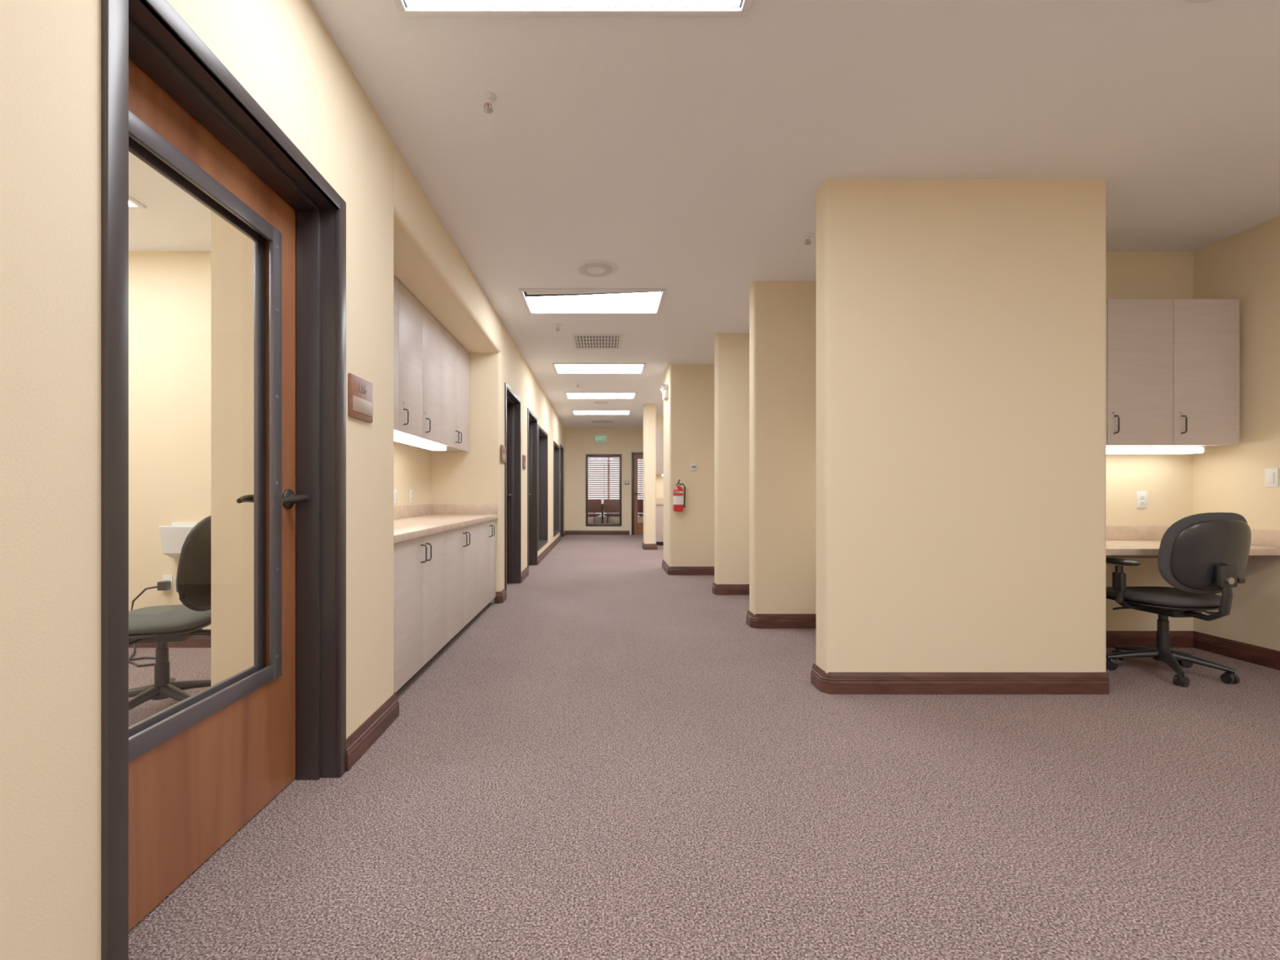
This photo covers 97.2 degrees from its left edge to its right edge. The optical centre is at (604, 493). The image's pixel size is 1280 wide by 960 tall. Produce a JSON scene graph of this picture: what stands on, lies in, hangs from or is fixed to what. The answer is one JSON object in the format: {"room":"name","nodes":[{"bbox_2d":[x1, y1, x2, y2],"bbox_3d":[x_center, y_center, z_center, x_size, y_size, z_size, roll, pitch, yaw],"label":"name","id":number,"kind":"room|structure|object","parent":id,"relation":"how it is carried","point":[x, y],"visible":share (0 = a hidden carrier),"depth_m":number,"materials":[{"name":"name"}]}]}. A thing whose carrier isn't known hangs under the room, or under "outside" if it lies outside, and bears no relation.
{"room":"office corridor","nodes":[
{"label":"office corridor","id":0,"kind":"room"},
{"bbox_2d":[128,195,146,208],"bbox_3d":[-3.275,-1.666,2.985,1.210,0.016,0.610,0,0,0],"label":"ceiling light panel","id":1,"kind":"object","parent":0,"point":[133,203],"depth_m":3.25,"materials":[{"name":"white plastic"}]},
{"bbox_2d":[0,0,564,959],"bbox_3d":[-1.400,-0.304,5.775,0.800,2.740,17.550,0,0,0],"label":"wall","id":2,"kind":"structure","parent":0,"point":[282,53],"depth_m":1.11,"materials":[{"name":"beige paint"}]},
{"bbox_2d":[101,0,346,959],"bbox_3d":[-1.128,-0.023,1.638,0.284,2.178,1.036,0,0,0],"label":"door","id":3,"kind":"structure","parent":2,"relation":"in","point":[178,782],"depth_m":1.72,"materials":[{"name":"brown wood"}]},
{"bbox_2d":[347,373,373,422],"bbox_3d":[-0.991,-0.384,2.300,0.016,0.170,0.210,0,0,0],"label":"number sign","id":4,"kind":"object","parent":2,"relation":"attached to","point":[360,391],"visible":1,"depth_m":2.27,"materials":[{"name":"brown plastic"}]},
{"bbox_2d":[393,488,397,503],"bbox_3d":[-1.665,0.026,4.500,0.010,0.116,0.070,0,0,0],"label":"wall outlet","id":5,"kind":"object","parent":2,"relation":"attached to","point":[395,491],"visible":1,"depth_m":4.49,"materials":[{"name":"white plastic"}]},
{"bbox_2d":[408,488,412,502],"bbox_3d":[-1.665,0.026,4.860,0.010,0.116,0.070,0,0,0],"label":"wall outlet","id":6,"kind":"object","parent":2,"relation":"attached to","point":[410,490],"visible":1,"depth_m":4.85,"materials":[{"name":"white plastic"}]},
{"bbox_2d":[393,275,469,452],"bbox_3d":[-1.467,-0.869,4.088,0.402,0.950,2.705,0,0,0],"label":"upper cabinet","id":7,"kind":"object","parent":2,"relation":"attached to","point":[431,369],"visible":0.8,"depth_m":4.16,"materials":[{"name":"beige laminate"}]},
{"bbox_2d":[393,430,446,450],"bbox_3d":[-1.387,-0.380,3.875,0.125,0.047,1.750,0,0,0],"label":"under-cabinet light","id":8,"kind":"object","parent":7,"relation":"attached to","point":[399,437],"visible":0.52,"depth_m":4.06,"materials":[{"name":"white paint"}]},
{"bbox_2d":[346,530,565,771],"bbox_3d":[-1.018,1.010,5.700,0.075,0.112,17.400,0,0,0],"label":"baseboard","id":9,"kind":"structure","parent":2,"relation":"attached to","point":[362,739],"depth_m":2.44,"materials":[{"name":"brown wood"}]},
{"bbox_2d":[500,444,506,462],"bbox_3d":[-0.991,-0.384,5.550,0.016,0.170,0.210,0,0,0],"label":"number sign","id":10,"kind":"object","parent":2,"relation":"attached to","point":[503,448],"visible":1,"depth_m":5.51,"materials":[{"name":"brown plastic"}]},
{"bbox_2d":[504,382,520,592],"bbox_3d":[-1.128,-0.023,6.180,0.284,2.178,1.040,0,0,0],"label":"door","id":11,"kind":"structure","parent":2,"relation":"in","point":[512,401],"depth_m":6.63,"materials":[{"name":"brown metal"}]},
{"bbox_2d":[522,454,525,469],"bbox_3d":[-0.991,-0.384,7.000,0.016,0.170,0.210,0,0,0],"label":"number sign","id":12,"kind":"object","parent":2,"relation":"attached to","point":[523,455],"visible":1,"depth_m":6.93,"materials":[{"name":"brown plastic"}]},
{"bbox_2d":[527,408,537,568],"bbox_3d":[-1.128,-0.023,7.850,0.284,2.178,1.020,0,0,0],"label":"door","id":13,"kind":"structure","parent":2,"relation":"in","point":[532,420],"depth_m":8.31,"materials":[{"name":"brown metal"}]},
{"bbox_2d":[537,424,547,551],"bbox_3d":[-1.100,-0.084,9.180,0.228,1.900,1.440,0,0,0],"label":"window","id":14,"kind":"structure","parent":2,"relation":"in","point":[542,434],"depth_m":9.86,"materials":[{"name":"brown metal"}]},
{"bbox_2d":[553,440,559,537],"bbox_3d":[-1.100,-0.084,11.800,0.228,1.900,1.400,0,0,0],"label":"window","id":15,"kind":"structure","parent":2,"relation":"in","point":[556,447],"depth_m":12.46,"materials":[{"name":"brown metal"}]},
{"bbox_2d":[560,444,563,537],"bbox_3d":[-1.128,-0.023,13.230,0.284,2.178,1.020,0,0,0],"label":"door","id":16,"kind":"structure","parent":2,"relation":"in","point":[561,446],"depth_m":13.69,"materials":[{"name":"brown metal"}]},
{"bbox_2d":[128,251,643,629],"bbox_3d":[0.090,-0.304,9.325,8.220,2.740,18.450,0,0,0],"label":"wall","id":17,"kind":"structure","parent":0,"point":[170,292],"depth_m":3.90,"materials":[{"name":"beige paint"}]},
{"bbox_2d":[162,575,173,591],"bbox_3d":[-3.020,0.626,3.895,0.070,0.116,0.010,0,0,0],"label":"wall outlet","id":18,"kind":"object","parent":17,"relation":"attached to","point":[165,578],"visible":0.71,"depth_m":3.89,"materials":[{"name":"white plastic"}]},
{"bbox_2d":[128,635,211,648],"bbox_3d":[-2.550,1.010,3.230,2.700,0.112,1.340,0,0,0],"label":"baseboard","id":19,"kind":"structure","parent":17,"relation":"attached to","point":[197,642],"depth_m":3.88,"materials":[{"name":"brown wood"}]},
{"bbox_2d":[159,522,197,557],"bbox_3d":[-2.840,0.326,3.834,0.280,0.240,0.128,0,0,0],"label":"file holder","id":20,"kind":"object","parent":17,"relation":"attached to","point":[172,537],"visible":0.49,"depth_m":3.79,"materials":[{"name":"white plastic"}]},
{"bbox_2d":[587,459,643,518],"bbox_3d":[0.700,-0.209,18.460,4.200,2.050,0.080,0,0,0],"label":"window","id":21,"kind":"structure","parent":17,"relation":"in","point":[596,517],"depth_m":18.42,"materials":[{"name":"white paint"}]},
{"bbox_2d":[587,457,619,502],"bbox_3d":[-0.013,-0.438,18.355,1.009,1.435,0.050,0,0,0],"label":"window blinds","id":22,"kind":"object","parent":21,"relation":"attached to","point":[603,458],"depth_m":18.35,"materials":[{"name":"white plastic"}]},
{"bbox_2d":[637,458,643,499],"bbox_3d":[1.182,-0.452,18.355,0.159,1.302,0.050,0,0,0],"label":"window blinds","id":23,"kind":"object","parent":21,"relation":"attached to","point":[637,459],"depth_m":18.35,"materials":[{"name":"white plastic"}]},
{"bbox_2d":[642,542,657,550],"bbox_3d":[0.870,1.010,10.765,0.260,0.112,0.370,0,0,0],"label":"baseboard","id":24,"kind":"structure","parent":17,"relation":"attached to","point":[645,546],"depth_m":10.58,"materials":[{"name":"brown wood"}]},
{"bbox_2d":[656,431,663,474],"bbox_3d":[1.815,-0.837,11.817,1.530,0.895,0.362,0,0,0],"label":"upper cabinet","id":25,"kind":"object","parent":17,"relation":"attached to","point":[660,434],"visible":0.02,"depth_m":11.67,"materials":[{"name":"beige laminate"}]},
{"bbox_2d":[660,383,668,400],"bbox_3d":[0.808,-1.358,7.578,0.101,0.189,0.283,0,0,0],"label":"emergency light","id":26,"kind":"object","parent":17,"relation":"attached to","point":[664,388],"visible":1,"depth_m":7.46,"materials":[{"name":"white plastic"}]},
{"bbox_2d":[662,559,714,575],"bbox_3d":[1.710,1.010,7.700,1.760,0.112,0.800,0,0,0],"label":"baseboard","id":27,"kind":"structure","parent":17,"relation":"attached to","point":[671,571],"depth_m":7.30,"materials":[{"name":"brown wood"}]},
{"bbox_2d":[711,582,749,595],"bbox_3d":[1.875,1.010,5.965,1.430,0.112,0.170,0,0,0],"label":"baseboard","id":28,"kind":"structure","parent":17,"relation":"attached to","point":[717,589],"depth_m":5.88,"materials":[{"name":"brown wood"}]},
{"bbox_2d":[746,609,816,628],"bbox_3d":[1.875,1.010,4.515,1.430,0.112,0.170,0,0,0],"label":"baseboard","id":29,"kind":"structure","parent":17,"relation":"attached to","point":[757,620],"depth_m":4.43,"materials":[{"name":"brown wood"}]},
{"bbox_2d":[810,662,1109,694],"bbox_3d":[1.935,1.010,3.440,1.550,0.112,0.920,0,0,0],"label":"baseboard","id":30,"kind":"structure","parent":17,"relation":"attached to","point":[831,682],"depth_m":2.98,"materials":[{"name":"brown wood"}]},
{"bbox_2d":[1106,631,1279,670],"bbox_3d":[3.385,1.010,0.450,1.390,0.112,6.900,0,0,0],"label":"baseboard","id":31,"kind":"structure","parent":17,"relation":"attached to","point":[1266,657],"depth_m":3.81,"materials":[{"name":"brown wood"}]},
{"bbox_2d":[564,427,643,534],"bbox_3d":[0.090,-0.304,14.475,7.980,2.740,0.150,0,0,0],"label":"wall","id":32,"kind":"structure","parent":0,"point":[579,442],"depth_m":14.40,"materials":[{"name":"beige paint"}]},
{"bbox_2d":[565,530,629,534],"bbox_3d":[-0.175,1.010,14.390,1.650,0.112,0.020,0,0,0],"label":"baseboard","id":33,"kind":"structure","parent":32,"relation":"attached to","point":[567,532],"depth_m":14.38,"materials":[{"name":"brown wood"}]},
{"bbox_2d":[594,433,607,443],"bbox_3d":[-0.080,-1.394,14.373,0.320,0.240,0.054,0,0,0],"label":"exit sign","id":34,"kind":"object","parent":32,"relation":"attached to","point":[598,437],"visible":1,"depth_m":14.35,"materials":[{"name":"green plastic"}]},
{"bbox_2d":[585,453,622,526],"bbox_3d":[-0.010,-0.074,14.475,0.920,1.840,0.178,0,0,0],"label":"window","id":35,"kind":"structure","parent":32,"relation":"in","point":[587,455],"depth_m":14.38,"materials":[{"name":"brown metal"}]},
{"bbox_2d":[624,480,629,484],"bbox_3d":[0.580,-0.264,14.386,0.120,0.100,0.028,0,0,0],"label":"thermostat","id":36,"kind":"object","parent":32,"relation":"attached to","point":[626,482],"visible":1,"depth_m":14.38,"materials":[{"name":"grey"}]},
{"bbox_2d":[631,452,643,534],"bbox_3d":[1.180,0.011,14.473,0.960,2.110,0.174,0,0,0],"label":"door","id":37,"kind":"structure","parent":32,"relation":"in","point":[637,527],"depth_m":14.45,"materials":[{"name":"brown wood"}]},
{"bbox_2d":[643,404,656,543],"bbox_3d":[0.870,-0.304,10.775,0.220,2.740,0.350,0,0,0],"label":"wall","id":38,"kind":"structure","parent":0,"point":[649,410],"depth_m":10.60,"materials":[{"name":"beige paint"}]},
{"bbox_2d":[656,414,663,497],"bbox_3d":[1.820,-0.304,13.200,1.540,2.740,2.400,0,0,0],"label":"wall","id":39,"kind":"structure","parent":0,"point":[660,418],"depth_m":12.00,"materials":[{"name":"beige paint"}]},
{"bbox_2d":[663,364,714,566],"bbox_3d":[1.720,-0.304,7.710,1.740,2.740,0.780,0,0,0],"label":"wall","id":40,"kind":"structure","parent":0,"point":[689,406],"depth_m":7.32,"materials":[{"name":"beige paint"}]},
{"bbox_2d":[672,479,685,511],"bbox_3d":[0.958,0.032,7.227,0.143,0.409,0.172,0,0,-37],"label":"fire extinguisher","id":41,"kind":"object","parent":40,"relation":"attached to","point":[679,499],"visible":1,"depth_m":7.18,"materials":[{"name":"red metal"}]},
{"bbox_2d":[690,464,696,470],"bbox_3d":[1.160,-0.334,7.306,0.080,0.080,0.028,0,0,0],"label":"thermostat","id":42,"kind":"object","parent":40,"relation":"attached to","point":[693,467],"visible":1,"depth_m":7.30,"materials":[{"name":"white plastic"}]},
{"bbox_2d":[128,533,1279,959],"bbox_3d":[0.000,1.126,7.900,8.600,0.120,22.200,0,0,0],"label":"floor","id":43,"kind":"structure","parent":0,"point":[607,761],"depth_m":1.85,"materials":[{"name":"beige carpet"}]},
{"bbox_2d":[128,581,170,666],"bbox_3d":[-2.997,0.836,3.624,0.311,0.459,0.496,0,0,-35],"label":"power cord","id":44,"kind":"object","parent":43,"relation":"on","point":[162,585],"visible":0.77,"depth_m":3.78,"materials":[{"name":"black plastic"}]},
{"bbox_2d":[128,515,211,710],"bbox_3d":[-2.122,0.578,2.745,0.658,0.975,0.585,0,0,-10],"label":"office chair","id":45,"kind":"object","parent":43,"relation":"on","point":[161,625],"visible":0.59,"depth_m":2.65,"materials":[{"name":"fabric"}]},
{"bbox_2d":[393,519,495,693],"bbox_3d":[-1.339,0.657,4.088,0.658,0.818,2.705,0,0,0],"label":"base cabinet","id":46,"kind":"object","parent":43,"relation":"on","point":[443,580],"visible":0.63,"depth_m":3.49,"materials":[{"name":"beige laminate"}]},
{"bbox_2d":[393,503,498,543],"bbox_3d":[-1.344,0.176,4.079,0.648,0.140,2.727,0,0,0],"label":"countertop","id":47,"kind":"structure","parent":46,"relation":"on","point":[410,522],"depth_m":4.59,"materials":[{"name":"beige stone"}]},
{"bbox_2d":[587,499,602,523],"bbox_3d":[-0.406,0.627,16.574,0.568,0.882,0.566,0,0,-29],"label":"chair","id":48,"kind":"object","parent":43,"relation":"on","point":[594,506],"visible":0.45,"depth_m":16.40,"materials":[{"name":"brown fabric"}]},
{"bbox_2d":[602,499,619,523],"bbox_3d":[0.291,0.627,16.671,0.568,0.882,0.567,0,0,17],"label":"chair","id":49,"kind":"object","parent":43,"relation":"on","point":[609,505],"visible":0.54,"depth_m":16.46,"materials":[{"name":"brown fabric"}]},
{"bbox_2d":[637,499,643,515],"bbox_3d":[1.228,0.627,16.579,0.567,0.882,0.568,0,0,-44],"label":"chair","id":50,"kind":"object","parent":43,"relation":"on","point":[640,502],"visible":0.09,"depth_m":16.41,"materials":[{"name":"brown fabric"}]},
{"bbox_2d":[656,497,663,545],"bbox_3d":[1.808,0.586,11.682,1.555,0.960,0.632,0,0,0],"label":"base cabinet","id":51,"kind":"object","parent":43,"relation":"on","point":[660,501],"visible":0.02,"depth_m":11.40,"materials":[{"name":"beige laminate"}]},
{"bbox_2d":[1106,512,1251,687],"bbox_3d":[3.321,0.585,3.317,0.665,0.962,0.658,0,0,-3],"label":"office chair","id":52,"kind":"object","parent":43,"relation":"on","point":[1202,556],"visible":0.96,"depth_m":3.10,"materials":[{"name":"black plastic"}]},
{"bbox_2d":[128,0,1279,427],"bbox_3d":[0.000,-1.734,7.900,8.600,0.120,22.200,0,0,0],"label":"ceiling","id":53,"kind":"structure","parent":0,"point":[691,157],"depth_m":2.60,"materials":[{"name":"white paint"}]},
{"bbox_2d":[479,90,497,113],"bbox_3d":[-0.490,-1.645,2.380,0.072,0.059,0.072,0,0,0],"label":"sprinkler","id":54,"kind":"object","parent":53,"relation":"attached to","point":[488,97],"visible":1,"depth_m":2.37,"materials":[{"name":"white paint"}]},
{"bbox_2d":[554,323,561,330],"bbox_3d":[-0.460,-1.645,5.600,0.072,0.059,0.072,0,0,0],"label":"sprinkler","id":55,"kind":"object","parent":53,"relation":"attached to","point":[557,325],"visible":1,"depth_m":5.59,"materials":[{"name":"white paint"}]},
{"bbox_2d":[393,0,752,17],"bbox_3d":[-0.105,-1.666,1.660,1.210,0.016,0.610,0,0,0],"label":"ceiling light panel","id":56,"kind":"object","parent":53,"relation":"in","point":[406,8],"depth_m":1.94,"materials":[{"name":"white plastic"}]},
{"bbox_2d":[518,288,666,314],"bbox_3d":[-0.095,-1.666,4.915,1.210,0.016,0.610,0,0,0],"label":"ceiling light panel","id":57,"kind":"object","parent":53,"relation":"in","point":[536,301],"depth_m":4.88,"materials":[{"name":"white plastic"}]},
{"bbox_2d":[573,259,617,277],"bbox_3d":[-0.060,-1.666,4.200,0.330,0.016,0.330,0,0,0],"label":"ceiling speaker","id":58,"kind":"object","parent":53,"relation":"attached to","point":[589,268],"depth_m":4.17},
{"bbox_2d":[571,333,622,349],"bbox_3d":[-0.075,-1.668,6.215,0.530,0.012,0.570,0,0,0],"label":"ceiling vent","id":59,"kind":"object","parent":53,"relation":"in","point":[581,341],"visible":1,"depth_m":6.18,"materials":[{"name":"white metal"}]},
{"bbox_2d":[551,363,645,373],"bbox_3d":[-0.065,-1.666,7.545,1.210,0.016,0.610,0,0,0],"label":"ceiling light panel","id":60,"kind":"object","parent":53,"relation":"in","point":[559,368],"depth_m":7.53,"materials":[{"name":"white plastic"}]},
{"bbox_2d":[564,391,637,399],"bbox_3d":[-0.055,-1.666,9.625,1.210,0.016,0.610,0,0,0],"label":"ceiling light panel","id":61,"kind":"object","parent":53,"relation":"in","point":[569,395],"depth_m":9.61,"materials":[{"name":"white plastic"}]},
{"bbox_2d":[571,409,631,414],"bbox_3d":[-0.055,-1.666,11.655,1.210,0.016,0.610,0,0,0],"label":"ceiling light panel","id":62,"kind":"object","parent":53,"relation":"in","point":[574,411],"depth_m":11.54,"materials":[{"name":"white plastic"}]},
{"bbox_2d":[593,400,608,404],"bbox_3d":[-0.050,-1.666,10.400,0.300,0.016,0.300,0,0,0],"label":"ceiling speaker","id":63,"kind":"object","parent":53,"relation":"attached to","point":[598,402],"depth_m":10.36},
{"bbox_2d":[591,419,613,422],"bbox_3d":[-0.040,-1.668,13.150,0.520,0.012,0.500,0,0,0],"label":"ceiling vent","id":64,"kind":"object","parent":53,"relation":"in","point":[592,420],"visible":1,"depth_m":13.02,"materials":[{"name":"white metal"}]},
{"bbox_2d":[801,231,813,244],"bbox_3d":[1.320,-1.645,3.650,0.072,0.059,0.072,0,0,0],"label":"sprinkler","id":65,"kind":"object","parent":53,"relation":"attached to","point":[806,235],"visible":1,"depth_m":3.64,"materials":[{"name":"white paint"}]},
{"bbox_2d":[1184,0,1217,3],"bbox_3d":[2.020,-1.666,1.770,0.300,0.016,0.300,0,0,0],"label":"ceiling speaker","id":66,"kind":"object","parent":53,"relation":"attached to","point":[1188,1],"depth_m":1.91},
{"bbox_2d":[714,333,749,584],"bbox_3d":[1.885,-0.304,5.975,1.410,2.740,0.150,0,0,0],"label":"wall","id":67,"kind":"structure","parent":0,"point":[731,350],"depth_m":5.90,"materials":[{"name":"beige paint"}]},
{"bbox_2d":[749,280,816,614],"bbox_3d":[1.885,-0.304,4.525,1.410,2.740,0.150,0,0,0],"label":"wall","id":68,"kind":"structure","parent":0,"point":[783,313],"depth_m":4.45,"materials":[{"name":"beige paint"}]},
{"bbox_2d":[816,178,1106,673],"bbox_3d":[1.935,-0.304,3.080,1.510,2.740,0.160,0,0,0],"label":"wall","id":69,"kind":"structure","parent":0,"point":[961,323],"depth_m":3.00,"materials":[{"name":"beige paint"}]},
{"bbox_2d":[1106,251,1193,631],"bbox_3d":[3.385,-0.304,3.960,1.390,2.740,0.120,0,0,0],"label":"wall","id":70,"kind":"structure","parent":0,"point":[1167,479],"depth_m":3.90,"materials":[{"name":"beige paint"}]},
{"bbox_2d":[1136,491,1146,507],"bbox_3d":[3.720,0.046,3.895,0.070,0.116,0.010,0,0,0],"label":"wall outlet","id":71,"kind":"object","parent":70,"relation":"attached to","point":[1141,496],"visible":1,"depth_m":3.89,"materials":[{"name":"white plastic"}]},
{"bbox_2d":[1106,299,1239,446],"bbox_3d":[3.360,-0.766,3.717,1.340,0.925,0.362,0,0,0],"label":"upper cabinet","id":72,"kind":"object","parent":70,"relation":"attached to","point":[1172,366],"visible":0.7,"depth_m":3.57,"materials":[{"name":"beige laminate"}]},
{"bbox_2d":[1106,445,1205,453],"bbox_3d":[3.340,-0.285,3.736,1.180,0.046,0.128,0,0,0],"label":"under-cabinet light","id":73,"kind":"object","parent":72,"relation":"attached to","point":[1109,449],"visible":0.48,"depth_m":3.67,"materials":[{"name":"white paint"}]},
{"bbox_2d":[1106,525,1279,577],"bbox_3d":[3.384,0.496,3.599,1.388,0.540,0.598,0,0,0],"label":"countertop","id":74,"kind":"structure","parent":70,"relation":"attached to","point":[1122,541],"depth_m":3.51,"materials":[{"name":"beige stone"}]},
{"bbox_2d":[1193,215,1279,650],"bbox_3d":[4.140,-0.304,5.700,0.120,2.740,17.400,0,0,0],"label":"wall","id":75,"kind":"structure","parent":0,"point":[1244,266],"depth_m":3.55,"materials":[{"name":"beige paint"}]},
{"bbox_2d":[1264,467,1278,487],"bbox_3d":[4.075,-0.094,3.440,0.010,0.116,0.070,0,0,0],"label":"light switch","id":76,"kind":"object","parent":75,"relation":"attached to","point":[1271,475],"visible":1,"depth_m":3.44,"materials":[{"name":"white plastic"}]}
]}

